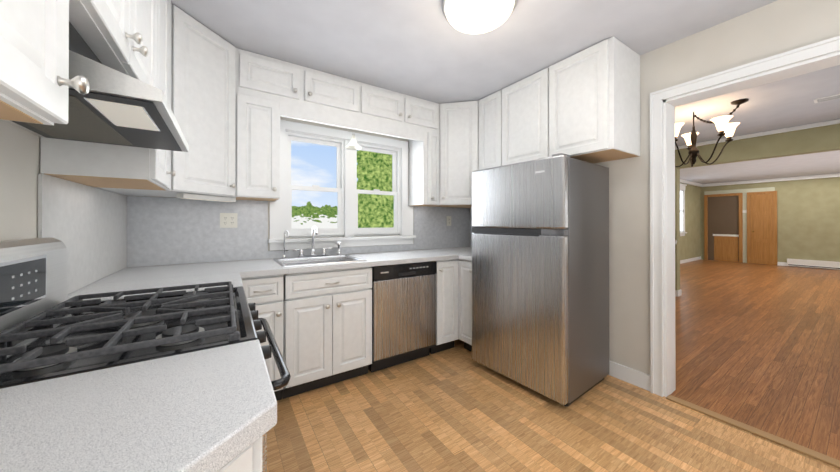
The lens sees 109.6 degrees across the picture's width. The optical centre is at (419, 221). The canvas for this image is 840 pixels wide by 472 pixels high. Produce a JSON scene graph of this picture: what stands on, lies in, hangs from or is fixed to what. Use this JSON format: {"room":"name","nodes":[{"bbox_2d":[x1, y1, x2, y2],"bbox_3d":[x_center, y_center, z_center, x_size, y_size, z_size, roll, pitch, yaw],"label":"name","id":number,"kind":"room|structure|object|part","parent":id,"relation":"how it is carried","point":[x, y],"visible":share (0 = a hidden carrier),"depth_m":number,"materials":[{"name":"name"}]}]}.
{"room":"kitchen","nodes":[
{"label":"kitchen","id":0,"kind":"room"},
{"bbox_2d":[0,119,109,240],"bbox_3d":[-0.776,-0.008,0.043,0.120,2.460,4.850,0,0,-33],"label":"wall","id":1,"kind":"structure","parent":0,"point":[20,151],"depth_m":0.97,"materials":[{"name":"beige paint"}]},
{"bbox_2d":[0,0,89,125],"bbox_3d":[-0.598,-0.705,0.211,0.352,1.059,0.652,0,0,-33],"label":"upper cabinet","id":2,"kind":"object","parent":1,"relation":"attached to","point":[35,82],"visible":1,"depth_m":0.47,"materials":[{"name":"white paint"}]},
{"bbox_2d":[38,173,126,293],"bbox_3d":[-1.679,0.070,1.536,0.010,0.480,1.118,0,0,-33],"label":"backsplash","id":3,"kind":"structure","parent":1,"relation":"attached to","point":[86,225],"depth_m":1.40,"materials":[{"name":"laminate"}]},
{"bbox_2d":[40,0,175,189],"bbox_3d":[-1.373,-0.701,1.388,0.352,1.059,0.508,0,0,-33],"label":"upper cabinet","id":4,"kind":"object","parent":1,"relation":"attached to","point":[100,165],"visible":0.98,"depth_m":1.22,"materials":[{"name":"white paint"}]},
{"bbox_2d":[69,0,155,86],"bbox_3d":[-1.005,-0.855,0.830,0.352,0.755,0.823,0,0,-33],"label":"upper cabinet","id":5,"kind":"object","parent":1,"relation":"attached to","point":[119,35],"visible":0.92,"depth_m":0.87,"materials":[{"name":"white paint"}]},
{"bbox_2d":[4,21,188,151],"bbox_3d":[-0.975,-0.387,0.850,0.426,0.176,0.816,0,0,-33],"label":"range hood","id":6,"kind":"object","parent":5,"relation":"attached to","point":[114,107],"visible":0.62,"depth_m":0.83,"materials":[{"name":"metal"}]},
{"bbox_2d":[126,116,469,267],"bbox_3d":[-0.682,0.001,2.937,3.222,2.460,0.120,0,0,-33],"label":"wall","id":7,"kind":"structure","parent":0,"point":[336,127],"depth_m":2.76,"materials":[{"name":"beige paint"}]},
{"bbox_2d":[95,5,235,197],"bbox_3d":[-1.562,-0.701,1.923,0.627,1.057,0.601,0,0,-33],"label":"upper cabinet","id":8,"kind":"object","parent":7,"relation":"attached to","point":[203,83],"visible":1,"depth_m":1.84,"materials":[{"name":"white paint"}]},
{"bbox_2d":[177,193,235,201],"bbox_3d":[-1.419,-0.154,1.991,0.055,0.030,0.380,0,0,14],"label":"light bar","id":9,"kind":"object","parent":8,"relation":"attached to","point":[201,197],"visible":0.96,"depth_m":1.94,"materials":[{"name":"white plastic"}]},
{"bbox_2d":[234,92,281,200],"bbox_3d":[-1.263,-0.546,2.290,0.294,0.750,0.316,0,0,-33],"label":"upper cabinet","id":10,"kind":"object","parent":7,"relation":"attached to","point":[257,118],"depth_m":2.16,"materials":[{"name":"white paint"}]},
{"bbox_2d":[235,48,305,118],"bbox_3d":[-1.198,-1.075,2.334,0.448,0.307,0.316,0,0,-33],"label":"upper cabinet","id":11,"kind":"object","parent":7,"relation":"attached to","point":[269,91],"depth_m":2.22,"materials":[{"name":"white paint"}]},
{"bbox_2d":[127,196,470,266],"bbox_3d":[-0.674,0.074,2.861,3.125,0.480,0.011,0,0,-33],"label":"backsplash","id":12,"kind":"structure","parent":7,"relation":"attached to","point":[165,231],"depth_m":2.27,"materials":[{"name":"laminate"}]},
{"bbox_2d":[220,213,237,227],"bbox_3d":[-1.492,-0.006,2.311,0.116,0.115,0.007,0,0,-33],"label":"double electrical outlet","id":13,"kind":"object","parent":12,"relation":"attached to","point":[228,220],"visible":1,"depth_m":2.31,"materials":[{"name":"white plastic"}]},
{"bbox_2d":[446,216,450,225],"bbox_3d":[0.345,-0.002,3.522,0.070,0.115,0.007,0,0,-33],"label":"electrical outlet","id":14,"kind":"object","parent":12,"relation":"attached to","point":[448,220],"visible":1,"depth_m":3.52,"materials":[{"name":"white plastic"}]},
{"bbox_2d":[298,67,361,127],"bbox_3d":[-0.809,-1.074,2.591,0.485,0.307,0.316,0,0,-33],"label":"upper cabinet","id":15,"kind":"object","parent":7,"relation":"attached to","point":[330,98],"depth_m":2.46,"materials":[{"name":"white paint"}]},
{"bbox_2d":[268,120,415,249],"bbox_3d":[-0.691,-0.306,2.901,1.435,1.105,0.172,0,0,-33],"label":"window","id":16,"kind":"structure","parent":7,"relation":"in","point":[345,231],"depth_m":2.85,"materials":[{"name":"white paint"}]},
{"bbox_2d":[345,134,361,149],"bbox_3d":[-0.624,-0.752,2.777,0.156,0.130,0.156,0,0,-33],"label":"shade","id":17,"kind":"object","parent":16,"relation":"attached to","point":[353,144],"visible":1,"depth_m":2.76,"materials":[{"name":"white glass"}]},
{"bbox_2d":[350,83,405,135],"bbox_3d":[-0.423,-1.073,2.846,0.440,0.307,0.316,0,0,-33],"label":"upper cabinet","id":18,"kind":"object","parent":7,"relation":"attached to","point":[383,110],"depth_m":2.71,"materials":[{"name":"white paint"}]},
{"bbox_2d":[390,95,438,135],"bbox_3d":[-0.058,-1.072,3.086,0.435,0.307,0.316,0,0,-33],"label":"upper cabinet","id":19,"kind":"object","parent":7,"relation":"attached to","point":[422,115],"depth_m":2.94,"materials":[{"name":"white paint"}]},
{"bbox_2d":[406,132,438,205],"bbox_3d":[0.041,-0.543,3.150,0.198,0.750,0.316,0,0,-33],"label":"upper cabinet","id":20,"kind":"object","parent":7,"relation":"attached to","point":[423,147],"depth_m":3.03,"materials":[{"name":"white paint"}]},
{"bbox_2d":[427,101,478,207],"bbox_3d":[0.489,-0.695,3.282,0.717,1.059,0.588,0,0,-33],"label":"upper cabinet","id":21,"kind":"object","parent":7,"relation":"attached to","point":[458,143],"visible":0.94,"depth_m":3.03,"materials":[{"name":"white paint"}]},
{"bbox_2d":[171,0,839,183],"bbox_3d":[5.101,-1.276,3.615,13.860,0.100,5.940,0,0,-33],"label":"ceiling","id":22,"kind":"structure","parent":0,"point":[424,50],"depth_m":2.08,"materials":[{"name":"paint"}]},
{"bbox_2d":[443,0,516,33],"bbox_3d":[0.334,-1.164,1.670,0.410,0.135,0.410,0,0,-33],"label":"dome light fixture","id":23,"kind":"object","parent":22,"relation":"attached to","point":[474,16],"visible":1,"depth_m":1.63,"materials":[{"name":"frosted white glass"},{"name":"brushed nickel"}]},
{"bbox_2d":[675,99,748,166],"bbox_3d":[3.076,-0.925,3.309,0.751,0.602,0.811,0,0,-33],"label":"dining chandelier","id":24,"kind":"object","parent":22,"relation":"hanging from","point":[725,127],"visible":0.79,"depth_m":3.20,"materials":[{"name":"brown metal"}]},
{"bbox_2d":[813,94,839,102],"bbox_3d":[4.155,-1.223,2.842,0.150,0.010,0.450,0,0,-33],"label":"ceiling vent","id":25,"kind":"object","parent":22,"relation":"in","point":[827,98],"visible":1,"depth_m":2.95,"materials":[{"name":"white metal"}]},
{"bbox_2d":[267,259,839,471],"bbox_3d":[5.101,1.284,3.606,13.860,0.100,5.940,0,0,-33],"label":"floor","id":26,"kind":"structure","parent":0,"point":[456,408],"depth_m":1.94,"materials":[{"name":"laminate"}]},
{"bbox_2d":[0,237,290,471],"bbox_3d":[-0.858,0.642,0.956,0.716,1.165,0.770,0,0,-33],"label":"range","id":27,"kind":"object","parent":26,"relation":"on","point":[49,329],"visible":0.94,"depth_m":0.84,"materials":[{"name":"metal"}]},
{"bbox_3d":[-0.589,0.473,1.134,0.072,0.026,0.686,0,0,-33],"label":"handle","id":28,"kind":"part","parent":27,"relation":"part of","materials":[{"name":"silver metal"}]},
{"bbox_2d":[218,437,261,471],"bbox_3d":[-0.547,0.787,0.370,0.615,0.872,0.544,0,0,-33],"label":"base cabinet","id":29,"kind":"object","parent":26,"relation":"on","point":[249,459],"visible":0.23,"depth_m":0.48,"materials":[{"name":"white paint"}]},
{"bbox_2d":[0,339,276,471],"bbox_3d":[-0.534,0.328,0.367,0.638,0.040,0.567,0,0,-33],"label":"countertop","id":30,"kind":"structure","parent":29,"relation":"on","point":[211,410],"depth_m":0.47,"materials":[{"name":"stone"}]},
{"bbox_2d":[241,267,371,400],"bbox_3d":[-0.902,0.793,2.319,0.893,0.872,0.646,0,0,-33],"label":"base cabinet","id":31,"kind":"object","parent":26,"relation":"on","point":[320,323],"visible":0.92,"depth_m":2.10,"materials":[{"name":"white paint"}]},
{"bbox_2d":[368,261,436,372],"bbox_3d":[-0.269,0.795,2.740,0.612,0.871,0.598,0,0,-33],"label":"dishwasher","id":32,"kind":"object","parent":26,"relation":"on","point":[403,313],"visible":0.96,"depth_m":2.48,"materials":[{"name":"silver metal"}]},
{"bbox_2d":[430,259,458,353],"bbox_3d":[0.401,0.796,3.177,0.973,0.872,0.646,0,0,-33],"label":"base cabinet","id":33,"kind":"object","parent":26,"relation":"on","point":[447,304],"visible":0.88,"depth_m":2.74,"materials":[{"name":"white paint"}]},
{"bbox_2d":[458,259,471,351],"bbox_3d":[0.708,0.795,2.912,0.751,0.872,0.243,0,0,-33],"label":"base cabinet","id":34,"kind":"object","parent":26,"relation":"on","point":[465,301],"visible":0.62,"depth_m":2.75,"materials":[{"name":"white paint"}]},
{"bbox_2d":[472,153,608,406],"bbox_3d":[0.952,0.396,2.404,0.702,1.667,0.800,0,0,-37],"label":"refrigerator","id":35,"kind":"object","parent":26,"relation":"on","point":[540,276],"visible":1,"depth_m":2.10,"materials":[{"name":"silver metal"}]},
{"bbox_3d":[-1.412,0.791,1.716,0.651,0.872,1.101,0,0,-33],"label":"base cabinet","id":36,"kind":"object","parent":26,"relation":"on","visible":0},
{"bbox_2d":[67,247,471,300],"bbox_3d":[-0.378,0.335,2.400,3.135,0.040,1.105,0,0,-33],"label":"countertop","id":37,"kind":"structure","parent":36,"relation":"on","point":[150,277],"depth_m":1.92,"materials":[{"name":"stone"}]},
{"bbox_2d":[282,226,340,257],"bbox_3d":[-0.903,0.174,2.538,0.496,0.265,0.148,0,0,-33],"label":"faucet set","id":38,"kind":"object","parent":37,"relation":"on","point":[312,253],"visible":1,"depth_m":2.56,"materials":[{"name":"silver metal"}]},
{"bbox_2d":[273,254,366,266],"bbox_3d":[-0.817,0.392,2.394,0.610,0.168,0.520,0,0,-33],"label":"sink basin","id":39,"kind":"object","parent":37,"relation":"in","point":[301,261],"visible":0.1,"depth_m":2.49,"materials":[{"name":"metal"}]},
{"bbox_2d":[680,183,699,259],"bbox_3d":[6.430,0.018,7.972,6.840,2.460,0.120,0,0,-33],"label":"wall","id":40,"kind":"structure","parent":0,"point":[689,244],"depth_m":9.25,"materials":[{"name":"green paint"}]},
{"bbox_2d":[680,183,686,235],"bbox_3d":[7.524,-0.324,8.585,1.060,1.530,0.060,0,0,-33],"label":"window","id":41,"kind":"structure","parent":40,"relation":"in","point":[682,208],"depth_m":8.79,"materials":[{"name":"white paint"}]},
{"bbox_2d":[680,256,700,263],"bbox_3d":[6.418,1.198,7.876,6.718,0.100,0.017,0,0,-33],"label":"baseboard","id":42,"kind":"structure","parent":40,"relation":"attached to","point":[696,258],"depth_m":9.15,"materials":[{"name":"white paint"}]},
{"bbox_2d":[594,0,839,374],"bbox_3d":[1.931,-0.002,1.827,0.082,2.460,4.610,0,0,-33],"label":"wall","id":43,"kind":"structure","parent":0,"point":[773,28],"depth_m":2.15,"materials":[{"name":"beige paint"}]},
{"bbox_2d":[471,208,472,246],"bbox_3d":[0.863,0.076,3.357,0.010,0.480,0.810,0,0,-33],"label":"backsplash","id":44,"kind":"structure","parent":43,"relation":"attached to","point":[471,208],"depth_m":3.69,"materials":[{"name":"laminate"}]},
{"bbox_2d":[479,36,639,169],"bbox_3d":[1.110,-0.853,2.597,0.436,0.747,1.245,0,0,-33],"label":"upper cabinet","id":45,"kind":"object","parent":43,"relation":"attached to","point":[583,105],"visible":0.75,"depth_m":2.20,"materials":[{"name":"white paint"}]},
{"bbox_2d":[608,360,650,391],"bbox_3d":[1.370,1.173,2.585,0.013,0.115,1.080,0,0,-33],"label":"baseboard","id":46,"kind":"structure","parent":43,"relation":"attached to","point":[631,376],"depth_m":2.24,"materials":[{"name":"white paint"}]},
{"bbox_2d":[650,36,839,396],"bbox_3d":[2.131,0.142,1.587,0.211,2.170,1.470,0,0,-33],"label":"door frame","id":47,"kind":"structure","parent":43,"relation":"attached to","point":[665,102],"depth_m":2.08,"materials":[{"name":"white paint"}]},
{"bbox_2d":[666,395,839,467],"bbox_3d":[2.069,1.221,1.542,0.065,0.012,1.250,0,0,-33],"label":"trim","id":48,"kind":"structure","parent":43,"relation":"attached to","point":[790,444],"depth_m":1.70,"materials":[{"name":"brown wood"}]},
{"bbox_2d":[675,124,839,290],"bbox_3d":[5.117,0.004,3.622,0.140,2.460,5.700,0,0,-33],"label":"wall","id":49,"kind":"structure","parent":0,"point":[812,140],"depth_m":4.13,"materials":[{"name":"green paint"}]},
{"bbox_2d":[675,290,679,296],"bbox_3d":[3.951,1.189,5.267,0.044,0.100,1.005,0,0,-33],"label":"baseboard","id":50,"kind":"structure","parent":49,"relation":"attached to","point":[677,293],"depth_m":4.85,"materials":[{"name":"white paint"}]},
{"bbox_2d":[675,119,839,243],"bbox_3d":[5.113,-0.426,3.447,0.059,1.599,5.408,0,0,-33],"label":"crown molding","id":51,"kind":"structure","parent":49,"relation":"attached to","point":[819,124],"depth_m":4.01,"materials":[{"name":"white paint"}]},
{"bbox_2d":[700,177,839,261],"bbox_3d":[10.837,0.017,7.391,0.120,2.460,5.700,0,0,-33],"label":"wall","id":52,"kind":"structure","parent":0,"point":[808,219],"depth_m":7.98,"materials":[{"name":"green paint"}]},
{"bbox_2d":[704,187,774,263],"bbox_3d":[9.678,0.142,9.034,0.006,2.220,1.480,0,0,-33],"label":"door frame","id":53,"kind":"structure","parent":52,"relation":"attached to","point":[744,191],"depth_m":8.91,"materials":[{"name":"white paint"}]},
{"bbox_2d":[704,193,742,262],"bbox_3d":[9.486,0.201,9.279,0.043,2.105,0.850,0,0,-33],"label":"hall cased opening","id":54,"kind":"object","parent":53,"relation":"attached to","point":[723,227],"visible":0.92,"depth_m":9.27,"materials":[{"name":"brown wood"}]},
{"bbox_2d":[747,191,777,264],"bbox_3d":[9.904,0.198,8.590,0.104,2.105,0.580,0,0,-33],"label":"door","id":55,"kind":"structure","parent":52,"relation":"in","point":[762,228],"depth_m":8.59,"materials":[{"name":"brown wood"}]},
{"bbox_2d":[777,262,837,269],"bbox_3d":[11.221,1.194,6.682,0.013,0.100,4.099,0,0,-33],"label":"baseboard","id":56,"kind":"structure","parent":52,"relation":"attached to","point":[778,263],"depth_m":8.25,"materials":[{"name":"white paint"}]},
{"bbox_2d":[787,259,839,269],"bbox_3d":[11.168,1.127,6.707,0.074,0.195,3.600,0,0,-33],"label":"baseboard heater","id":57,"kind":"object","parent":52,"relation":"attached to","point":[814,264],"visible":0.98,"depth_m":7.81,"materials":[{"name":"white metal"}]},
{"label":"outside","id":58,"kind":"structure","parent":0,"visible":0},
{"bbox_2d":[291,141,358,228],"bbox_3d":[-5.462,-6.657,35.668,110.000,44.000,0.001,0,0,-33],"label":"sky","id":59,"kind":"structure","parent":58,"point":[312,164],"depth_m":31.73,"materials":[{"name":"blue"}]},
{"bbox_2d":[357,150,393,227],"bbox_3d":[-0.942,-1.291,13.944,4.947,6.020,4.072,0,0,-33],"label":"tree","id":60,"kind":"object","parent":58,"point":[374,170],"depth_m":12.15,"materials":[{"name":"green plant"}]}
]}

